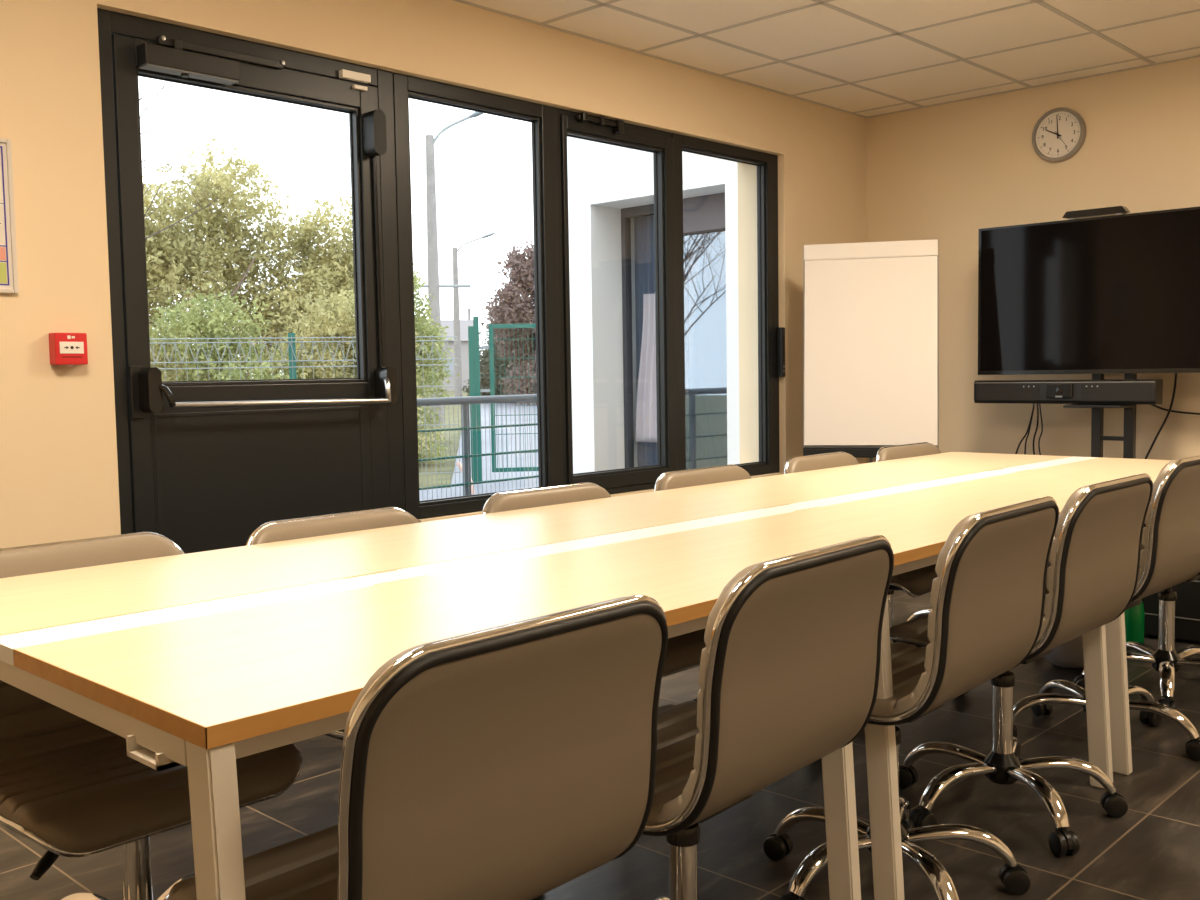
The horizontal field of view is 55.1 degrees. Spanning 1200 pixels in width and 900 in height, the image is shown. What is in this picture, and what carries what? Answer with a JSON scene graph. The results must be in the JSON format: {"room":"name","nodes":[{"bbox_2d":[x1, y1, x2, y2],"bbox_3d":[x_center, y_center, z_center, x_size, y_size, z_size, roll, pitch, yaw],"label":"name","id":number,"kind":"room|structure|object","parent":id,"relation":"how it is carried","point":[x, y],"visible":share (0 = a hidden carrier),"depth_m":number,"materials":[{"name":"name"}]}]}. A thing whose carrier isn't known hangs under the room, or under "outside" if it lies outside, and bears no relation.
{"room":"meeting room","nodes":[
{"label":"meeting room","id":0,"kind":"room"},
{"bbox_2d":[0,0,865,547],"bbox_3d":[-1.252,-0.459,3.913,0.300,2.613,8.206,3,5,43],"label":"wall","id":1,"kind":"structure","parent":0,"point":[59,482],"depth_m":3.77,"materials":[{"name":"beige paint"}]},
{"bbox_2d":[0,138,18,293],"bbox_3d":[-1.802,-0.645,3.090,0.018,0.430,0.430,3,5,43],"label":"evacuation plan","id":2,"kind":"object","parent":1,"relation":"attached to","point":[8,253],"visible":1,"depth_m":3.23,"materials":[{"name":"white paper"}]},
{"bbox_2d":[49,333,87,366],"bbox_3d":[-1.549,-0.292,3.351,0.051,0.098,0.092,3,5,43],"label":"fire alarm","id":3,"kind":"object","parent":1,"relation":"attached to","point":[68,349],"visible":1,"depth_m":3.33,"materials":[{"name":"red plastic"}]},
{"bbox_2d":[97,8,404,533],"bbox_3d":[-1.144,-0.257,3.923,0.067,2.205,1.100,3,5,43],"label":"trim","id":4,"kind":"structure","parent":1,"relation":"attached to","point":[109,22],"depth_m":3.71,"materials":[{"name":"black metal"}]},
{"bbox_2d":[111,34,397,553],"bbox_3d":[-1.107,-0.235,3.880,0.182,2.143,0.966,3,5,43],"label":"door","id":5,"kind":"structure","parent":1,"relation":"in","point":[212,463],"depth_m":3.83,"materials":[{"name":"black metal"}]},
{"bbox_2d":[339,69,370,83],"bbox_3d":[-0.872,-1.329,4.092,0.026,0.028,0.120,3,5,43],"label":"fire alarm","id":6,"kind":"object","parent":1,"relation":"attached to","point":[343,74],"visible":1,"depth_m":4.08,"materials":[{"name":"white plastic"}]},
{"bbox_2d":[393,72,561,518],"bbox_3d":[-0.484,-0.587,4.606,0.067,1.660,0.831,3,5,43],"label":"window","id":7,"kind":"structure","parent":1,"relation":"in","point":[541,117],"depth_m":4.62,"materials":[{"name":"black metal"}]},
{"bbox_2d":[417,472,776,519],"bbox_3d":[0.050,0.195,5.290,0.199,0.012,2.454,3,5,43],"label":"trim","id":8,"kind":"structure","parent":1,"relation":"attached to","point":[776,472],"depth_m":4.56,"materials":[{"name":"black metal"}]},
{"bbox_2d":[555,108,671,493],"bbox_3d":[0.063,-0.636,5.186,0.063,1.660,0.766,3,5,43],"label":"window frame","id":9,"kind":"structure","parent":1,"relation":"attached to","point":[558,111],"depth_m":4.91,"materials":[{"name":"black metal"}]},
{"bbox_2d":[560,112,676,487],"bbox_3d":[0.095,-0.647,5.179,0.119,1.621,0.732,3,5,43],"label":"window","id":10,"kind":"structure","parent":1,"relation":"in","point":[581,126],"depth_m":5.36,"materials":[{"name":"black metal"}]},
{"bbox_2d":[672,133,784,475],"bbox_3d":[0.641,-0.685,5.758,0.114,1.660,0.858,3,5,43],"label":"window","id":11,"kind":"structure","parent":1,"relation":"in","point":[771,337],"depth_m":5.98,"materials":[{"name":"black metal"}]},
{"bbox_2d":[453,0,1199,117],"bbox_3d":[0.967,-1.558,1.718,5.860,0.014,7.806,3,5,43],"label":"ceiling grid","id":12,"kind":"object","parent":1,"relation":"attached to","point":[818,2],"depth_m":5.11,"materials":[{"name":"beige metal"}]},
{"bbox_2d":[418,391,467,487],"bbox_3d":[-13.448,-2.156,53.981,86.240,0.290,120.000,3,5,43],"label":"ground","id":13,"kind":"structure","parent":0,"point":[426,468],"depth_m":17.42,"materials":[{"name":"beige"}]},
{"bbox_2d":[150,344,180,380],"bbox_3d":[-5.386,-0.758,12.599,1.826,2.299,2.120,2,5,34],"label":"shrub","id":14,"kind":"object","parent":13,"relation":"on","point":[156,365],"visible":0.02,"depth_m":13.16,"materials":[{"name":"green plant"}]},
{"bbox_2d":[142,168,248,380],"bbox_3d":[-6.706,-1.972,16.999,3.112,4.156,2.863,-4,5,-35],"label":"tree","id":15,"kind":"object","parent":13,"relation":"on","point":[154,254],"visible":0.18,"depth_m":16.64,"materials":[{"name":"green plant"}]},
{"bbox_2d":[139,81,253,238],"bbox_3d":[-3.903,-1.765,7.268,3.463,4.978,3.439,0,4,12],"label":"bare tree","id":16,"kind":"object","parent":13,"relation":"on","point":[143,168],"visible":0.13,"depth_m":7.13,"materials":[{"name":"grey plant"}]},
{"bbox_2d":[145,138,332,380],"bbox_3d":[-5.721,-2.341,17.846,3.441,4.752,3.287,-2,4,-16],"label":"tree","id":17,"kind":"object","parent":13,"relation":"on","point":[221,226],"visible":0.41,"depth_m":17.66,"materials":[{"name":"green plant"}]},
{"bbox_2d":[148,283,332,380],"bbox_3d":[-4.245,-0.796,13.298,1.992,2.264,1.943,0,4,17],"label":"shrub","id":18,"kind":"object","parent":13,"relation":"on","point":[214,327],"visible":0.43,"depth_m":13.09,"materials":[{"name":"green plant"}]},
{"bbox_2d":[150,333,460,482],"bbox_3d":[-6.140,-0.277,10.755,9.663,1.580,0.082,-2,4,-15],"label":"fence","id":19,"kind":"object","parent":13,"relation":"on","point":[291,348],"visible":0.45,"depth_m":11.51,"materials":[{"name":"green metal"}]},
{"bbox_2d":[256,196,418,378],"bbox_3d":[-4.293,-2.067,18.646,2.623,4.059,2.869,-3,4,-25],"label":"tree","id":20,"kind":"object","parent":13,"relation":"on","point":[336,265],"visible":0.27,"depth_m":18.09,"materials":[{"name":"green plant"}]},
{"bbox_2d":[262,288,428,452],"bbox_3d":[-2.988,-0.837,13.878,1.930,2.219,1.654,-1,4,3],"label":"shrub","id":21,"kind":"object","parent":13,"relation":"on","point":[344,313],"visible":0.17,"depth_m":13.53,"materials":[{"name":"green plant"}]},
{"bbox_2d":[327,339,452,464],"bbox_3d":[-2.752,-0.725,14.529,1.682,1.878,1.573,0,4,16],"label":"shrub","id":22,"kind":"object","parent":13,"relation":"on","point":[423,394],"visible":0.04,"depth_m":14.69,"materials":[{"name":"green plant"}]},
{"bbox_2d":[350,263,459,435],"bbox_3d":[-3.130,-1.484,17.909,1.996,2.962,1.859,-3,4,-25],"label":"tree","id":23,"kind":"object","parent":13,"relation":"on","point":[422,326],"visible":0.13,"depth_m":17.71,"materials":[{"name":"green plant"}]},
{"bbox_2d":[414,111,483,427],"bbox_3d":[-3.320,-3.929,24.803,2.156,6.884,0.312,-1,4,-5],"label":"street lamp","id":24,"kind":"object","parent":13,"relation":"on","point":[433,286],"visible":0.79,"depth_m":24.66,"materials":[{"name":"metal"}]},
{"bbox_2d":[422,320,479,390],"bbox_3d":[-13.652,-6.674,81.406,9.600,5.000,7.600,-2,4,-12],"label":"house","id":25,"kind":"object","parent":13,"relation":"on","point":[464,324],"visible":0.09,"depth_m":78.82,"materials":[{"name":"grey paint"}]},
{"bbox_2d":[453,232,495,396],"bbox_3d":[-5.311,-5.672,48.994,1.931,7.134,0.349,-1,4,-4],"label":"street lamp","id":26,"kind":"object","parent":13,"relation":"on","point":[456,312],"visible":0.88,"depth_m":48.84,"materials":[{"name":"metal"}]},
{"bbox_2d":[468,301,492,319],"bbox_3d":[-10.009,-8.893,96.639,2.224,7.234,0.399,-1,4,-4],"label":"street lamp","id":27,"kind":"object","parent":13,"relation":"on","point":[469,310],"visible":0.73,"depth_m":96.36,"materials":[{"name":"metal"}]},
{"bbox_3d":[-2.215,0.863,4.519,1.840,0.045,7.400,3,5,43],"label":"terrace","id":28,"kind":"object","parent":13,"relation":"on","visible":0},
{"bbox_2d":[417,394,538,499],"bbox_3d":[-1.933,0.251,5.981,0.048,0.969,4.781,3,5,43],"label":"guard rail","id":29,"kind":"object","parent":28,"relation":"on","point":[465,428],"visible":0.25,"depth_m":7.13,"materials":[{"name":"grey metal"}]},
{"bbox_2d":[419,402,538,500],"bbox_3d":[-1.800,-1.825,44.037,9.732,0.018,77.220,-1,4,-4],"label":"road","id":30,"kind":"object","parent":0,"point":[521,462],"visible":0.03,"depth_m":16.06,"materials":[{"name":"grey asphalt"}]},
{"bbox_2d":[456,462,474,493],"bbox_3d":[-1.275,0.266,10.887,0.175,0.326,0.050,-2,4,-11],"label":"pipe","id":31,"kind":"object","parent":30,"relation":"on","point":[457,463],"visible":0.45,"depth_m":10.87,"materials":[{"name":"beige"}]},
{"bbox_2d":[461,284,527,402],"bbox_3d":[-3.357,-4.247,44.759,3.894,4.834,3.816,0,4,19],"label":"conifer","id":32,"kind":"object","parent":30,"relation":"on","point":[501,365],"visible":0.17,"depth_m":43.97,"materials":[{"name":"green plant"}]},
{"bbox_2d":[468,316,537,481],"bbox_3d":[0.164,-0.568,12.321,3.100,1.740,0.100,-2,4,-8],"label":"gate","id":33,"kind":"object","parent":30,"relation":"on","point":[473,331],"visible":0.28,"depth_m":12.10,"materials":[{"name":"green metal"}]},
{"bbox_2d":[480,238,536,404],"bbox_3d":[-2.079,-4.548,41.011,4.058,5.895,4.401,1,5,31],"label":"tree","id":34,"kind":"object","parent":30,"relation":"on","point":[521,270],"visible":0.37,"depth_m":40.19,"materials":[{"name":"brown plant"}]},
{"bbox_2d":[0,590,1199,899],"bbox_3d":[0.973,1.010,1.928,6.360,0.120,8.206,3,5,43],"label":"floor","id":35,"kind":"structure","parent":0,"point":[1151,851],"depth_m":2.76,"materials":[{"name":"tile"}]},
{"bbox_2d":[0,532,302,899],"bbox_3d":[-0.846,0.578,2.035,0.575,0.787,0.562,3,5,43],"label":"office chair","id":36,"kind":"object","parent":35,"relation":"on","point":[70,786],"visible":0.55,"depth_m":2.00,"materials":[{"name":"beige leather"}]},
{"bbox_2d":[246,507,419,739],"bbox_3d":[-0.413,0.543,2.504,0.558,0.778,0.548,-5,5,-44],"label":"office chair","id":37,"kind":"object","parent":35,"relation":"on","point":[313,526],"visible":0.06,"depth_m":2.59,"materials":[{"name":"beige leather"}]},
{"bbox_2d":[168,595,667,899],"bbox_3d":[-0.260,0.588,1.495,0.569,0.821,0.560,3,5,42],"label":"office chair","id":38,"kind":"object","parent":35,"relation":"on","point":[515,760],"visible":1,"depth_m":1.29,"materials":[{"name":"beige plastic"}]},
{"bbox_2d":[0,452,1172,899],"bbox_3d":[0.531,0.514,2.984,1.196,0.740,3.889,3,5,43],"label":"meeting table","id":39,"kind":"object","parent":35,"relation":"on","point":[205,661],"visible":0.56,"depth_m":2.01,"materials":[{"name":"brown wood"}]},
{"bbox_2d":[482,482,705,676],"bbox_3d":[0.036,0.502,2.958,0.586,0.783,0.561,3,5,44],"label":"office chair","id":40,"kind":"object","parent":35,"relation":"on","point":[684,651],"visible":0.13,"depth_m":3.00,"materials":[{"name":"beige leather"}]},
{"bbox_2d":[654,464,864,728],"bbox_3d":[0.501,0.458,3.466,0.550,0.784,0.556,3,5,43],"label":"office chair","id":41,"kind":"object","parent":35,"relation":"on","point":[724,473],"visible":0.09,"depth_m":3.57,"materials":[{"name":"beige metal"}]},
{"bbox_2d":[642,535,893,899],"bbox_3d":[0.141,0.550,1.885,0.549,0.827,0.557,2,5,41],"label":"office chair","id":42,"kind":"object","parent":35,"relation":"on","point":[789,670],"visible":0.83,"depth_m":1.69,"materials":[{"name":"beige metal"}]},
{"bbox_2d":[803,239,938,593],"bbox_3d":[1.360,-0.173,5.780,0.642,1.704,0.555,0,4,14],"label":"flip chart","id":43,"kind":"object","parent":35,"relation":"on","point":[871,350],"visible":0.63,"depth_m":5.60,"materials":[{"name":"white paper"}]},
{"bbox_2d":[803,447,938,457],"bbox_3d":[1.308,0.014,5.571,0.642,0.050,0.098,0,4,14],"label":"tray","id":44,"kind":"object","parent":43,"relation":"on","point":[858,452],"depth_m":5.57,"materials":[{"name":"black metal"}]},
{"bbox_2d":[783,452,968,696],"bbox_3d":[0.990,0.417,3.957,0.569,0.786,0.558,3,5,42],"label":"office chair","id":45,"kind":"object","parent":35,"relation":"on","point":[917,582],"visible":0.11,"depth_m":3.94,"materials":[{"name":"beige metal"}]},
{"bbox_2d":[875,442,940,620],"bbox_3d":[1.393,0.378,4.420,0.554,0.786,0.579,3,5,44],"label":"office chair","id":46,"kind":"object","parent":35,"relation":"on","point":[885,453],"visible":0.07,"depth_m":4.53,"materials":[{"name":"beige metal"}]},
{"bbox_2d":[763,496,1058,899],"bbox_3d":[0.591,0.508,2.385,0.570,0.830,0.560,2,5,41],"label":"office chair","id":47,"kind":"object","parent":35,"relation":"on","point":[987,596],"visible":0.71,"depth_m":2.21,"materials":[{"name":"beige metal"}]},
{"bbox_2d":[889,473,1152,855],"bbox_3d":[0.978,0.472,2.801,0.569,0.834,0.560,3,5,43],"label":"office chair","id":48,"kind":"object","parent":35,"relation":"on","point":[1094,558],"visible":0.7,"depth_m":2.66,"materials":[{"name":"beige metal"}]},
{"bbox_2d":[1044,635,1083,668],"bbox_3d":[1.700,0.686,4.169,0.208,0.196,0.192,3,5,43],"label":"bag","id":49,"kind":"object","parent":35,"relation":"on","point":[1069,654],"visible":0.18,"depth_m":4.09,"materials":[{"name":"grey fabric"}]},
{"bbox_2d":[1063,373,1136,458],"bbox_3d":[2.394,-0.138,5.394,0.500,1.590,0.520,3,5,43],"label":"tv stand","id":50,"kind":"object","parent":35,"relation":"on","point":[1097,414],"visible":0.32,"depth_m":5.37,"materials":[{"name":"black metal"}]},
{"bbox_2d":[974,379,1162,404],"bbox_3d":[2.214,-0.277,5.498,0.860,0.116,0.116,3,5,43],"label":"bar","id":51,"kind":"object","parent":50,"relation":"attached to","point":[1106,391],"visible":1,"depth_m":5.42,"materials":[{"name":"black plastic"}]},
{"bbox_2d":[977,384,1038,400],"bbox_3d":[2.000,-0.282,5.646,0.315,0.078,0.002,3,5,43],"label":"grille","id":52,"kind":"object","parent":51,"relation":"attached to","point":[985,392],"depth_m":5.64,"materials":[{"name":"black plastic"}]},
{"bbox_2d":[1015,405,1034,453],"bbox_3d":[2.164,0.191,5.883,0.094,0.912,0.296,-2,4,-13],"label":"cable","id":53,"kind":"object","parent":51,"relation":"hanging from","point":[1034,405],"visible":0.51,"depth_m":5.89,"materials":[{"name":"black plastic"}]},
{"bbox_2d":[1024,404,1034,454],"bbox_3d":[2.187,0.194,5.835,0.030,0.912,0.223,0,4,10],"label":"cable","id":54,"kind":"object","parent":51,"relation":"hanging from","point":[1033,404],"visible":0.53,"depth_m":5.92,"materials":[{"name":"black plastic"}]},
{"bbox_2d":[1033,404,1038,454],"bbox_3d":[2.232,0.194,5.819,0.071,0.912,0.232,0,4,17],"label":"cable","id":55,"kind":"object","parent":51,"relation":"hanging from","point":[1036,404],"visible":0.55,"depth_m":5.90,"materials":[{"name":"black plastic"}]},
{"bbox_2d":[1038,404,1055,537],"bbox_3d":[2.225,0.196,5.808,0.108,0.912,0.210,3,5,43],"label":"cable","id":56,"kind":"object","parent":51,"relation":"hanging from","point":[1039,404],"visible":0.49,"depth_m":5.88,"materials":[{"name":"black plastic"}]},
{"bbox_2d":[1081,384,1151,400],"bbox_3d":[2.374,-0.265,5.292,0.315,0.078,0.002,3,5,43],"label":"grille","id":57,"kind":"object","parent":51,"relation":"attached to","point":[1089,392],"depth_m":5.29,"materials":[{"name":"black plastic"}]},
{"bbox_2d":[978,206,1199,374],"bbox_3d":[2.365,-0.717,5.333,1.250,0.724,0.070,3,5,43],"label":"television","id":58,"kind":"object","parent":50,"relation":"attached to","point":[1113,294],"visible":1,"depth_m":5.36,"materials":[{"name":"black plastic"}]},
{"bbox_2d":[1062,206,1129,219],"bbox_3d":[2.305,-1.099,5.345,0.290,0.038,0.060,3,5,43],"label":"tv camera","id":59,"kind":"object","parent":58,"relation":"on","point":[1116,210],"visible":0.98,"depth_m":5.32,"materials":[{"name":"black plastic"}]},
{"bbox_2d":[1063,404,1133,407],"bbox_3d":[2.323,-0.205,5.359,0.260,0.012,0.180,3,5,43],"label":"shelf","id":60,"kind":"object","parent":50,"relation":"attached to","point":[1072,405],"depth_m":5.32,"materials":[{"name":"black plastic"}]},
{"bbox_2d":[1145,373,1176,458],"bbox_3d":[2.622,0.102,5.437,0.173,1.011,0.395,-2,4,-15],"label":"cable","id":61,"kind":"object","parent":50,"relation":"attached to","point":[1175,379],"visible":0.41,"depth_m":5.45,"materials":[{"name":"black plastic"}]},
{"bbox_2d":[1013,456,1199,760],"bbox_3d":[1.454,0.424,3.305,0.557,0.841,0.548,-5,5,-44],"label":"office chair","id":62,"kind":"object","parent":35,"relation":"on","point":[1170,555],"visible":0.5,"depth_m":3.09,"materials":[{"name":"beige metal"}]},
{"bbox_2d":[1124,602,1144,643],"bbox_3d":[2.063,0.636,4.448,0.079,0.246,0.080,3,5,43],"label":"bottle","id":63,"kind":"object","parent":35,"relation":"on","point":[1134,616],"visible":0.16,"depth_m":4.42,"materials":[{"name":"green plastic"}]},
{"bbox_2d":[1073,540,1199,708],"bbox_3d":[1.877,0.392,3.755,0.534,0.833,0.560,3,5,43],"label":"office chair","id":64,"kind":"object","parent":35,"relation":"on","point":[1165,660],"visible":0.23,"depth_m":3.76,"materials":[{"name":"silver metal"}]},
{"bbox_2d":[1142,523,1199,641],"bbox_3d":[2.403,0.472,4.538,0.500,0.550,0.322,3,5,43],"label":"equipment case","id":65,"kind":"object","parent":35,"relation":"on","point":[1187,604],"visible":0.28,"depth_m":4.46,"materials":[{"name":"black plastic"}]},
{"bbox_2d":[567,136,739,473],"bbox_3d":[1.413,-1.241,8.220,1.790,3.700,3.200,3,5,43],"label":"wall","id":66,"kind":"structure","parent":0,"point":[604,180],"depth_m":7.52,"materials":[{"name":"white paint"}]},
{"bbox_2d":[635,293,656,442],"bbox_3d":[0.361,-0.539,7.588,0.391,0.980,0.040,3,5,43],"label":"curtain","id":67,"kind":"object","parent":66,"relation":"hanging from","point":[646,402],"visible":0.51,"depth_m":7.62,"materials":[{"name":"white fabric"}]},
{"bbox_2d":[634,215,689,469],"bbox_3d":[0.412,-0.501,7.612,0.447,2.100,0.040,3,5,43],"label":"curtain","id":68,"kind":"object","parent":66,"relation":"hanging from","point":[644,247],"visible":0.3,"depth_m":7.65,"materials":[{"name":"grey fabric"}]},
{"bbox_2d":[621,193,724,467],"bbox_3d":[0.571,-0.487,7.322,1.080,2.185,0.130,3,5,43],"label":"window","id":69,"kind":"structure","parent":66,"relation":"in","point":[705,214],"depth_m":7.60,"materials":[{"name":"grey"}]},
{"bbox_2d":[464,0,1199,116],"bbox_3d":[0.930,-1.607,1.749,6.360,0.100,8.206,3,5,43],"label":"ceiling","id":70,"kind":"structure","parent":0,"point":[816,28],"depth_m":4.97,"materials":[{"name":"white tile"}]},
{"bbox_2d":[866,57,1199,538],"bbox_3d":[3.808,-0.592,4.631,6.060,2.613,0.200,3,5,43],"label":"wall","id":71,"kind":"structure","parent":0,"point":[949,172],"depth_m":5.97,"materials":[{"name":"beige paint"}]},
{"bbox_2d":[1032,108,1085,161],"bbox_3d":[2.312,-1.589,5.799,0.264,0.264,0.043,3,5,43],"label":"wall clock","id":72,"kind":"object","parent":71,"relation":"attached to","point":[1058,134],"visible":1,"depth_m":5.79,"materials":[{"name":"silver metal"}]},
{"bbox_2d":[1148,404,1199,414],"bbox_3d":[2.788,-0.193,5.375,0.544,0.070,0.149,0,4,12],"label":"cable","id":73,"kind":"object","parent":71,"relation":"attached to","point":[1156,406],"visible":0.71,"depth_m":5.45,"materials":[{"name":"black plastic"}]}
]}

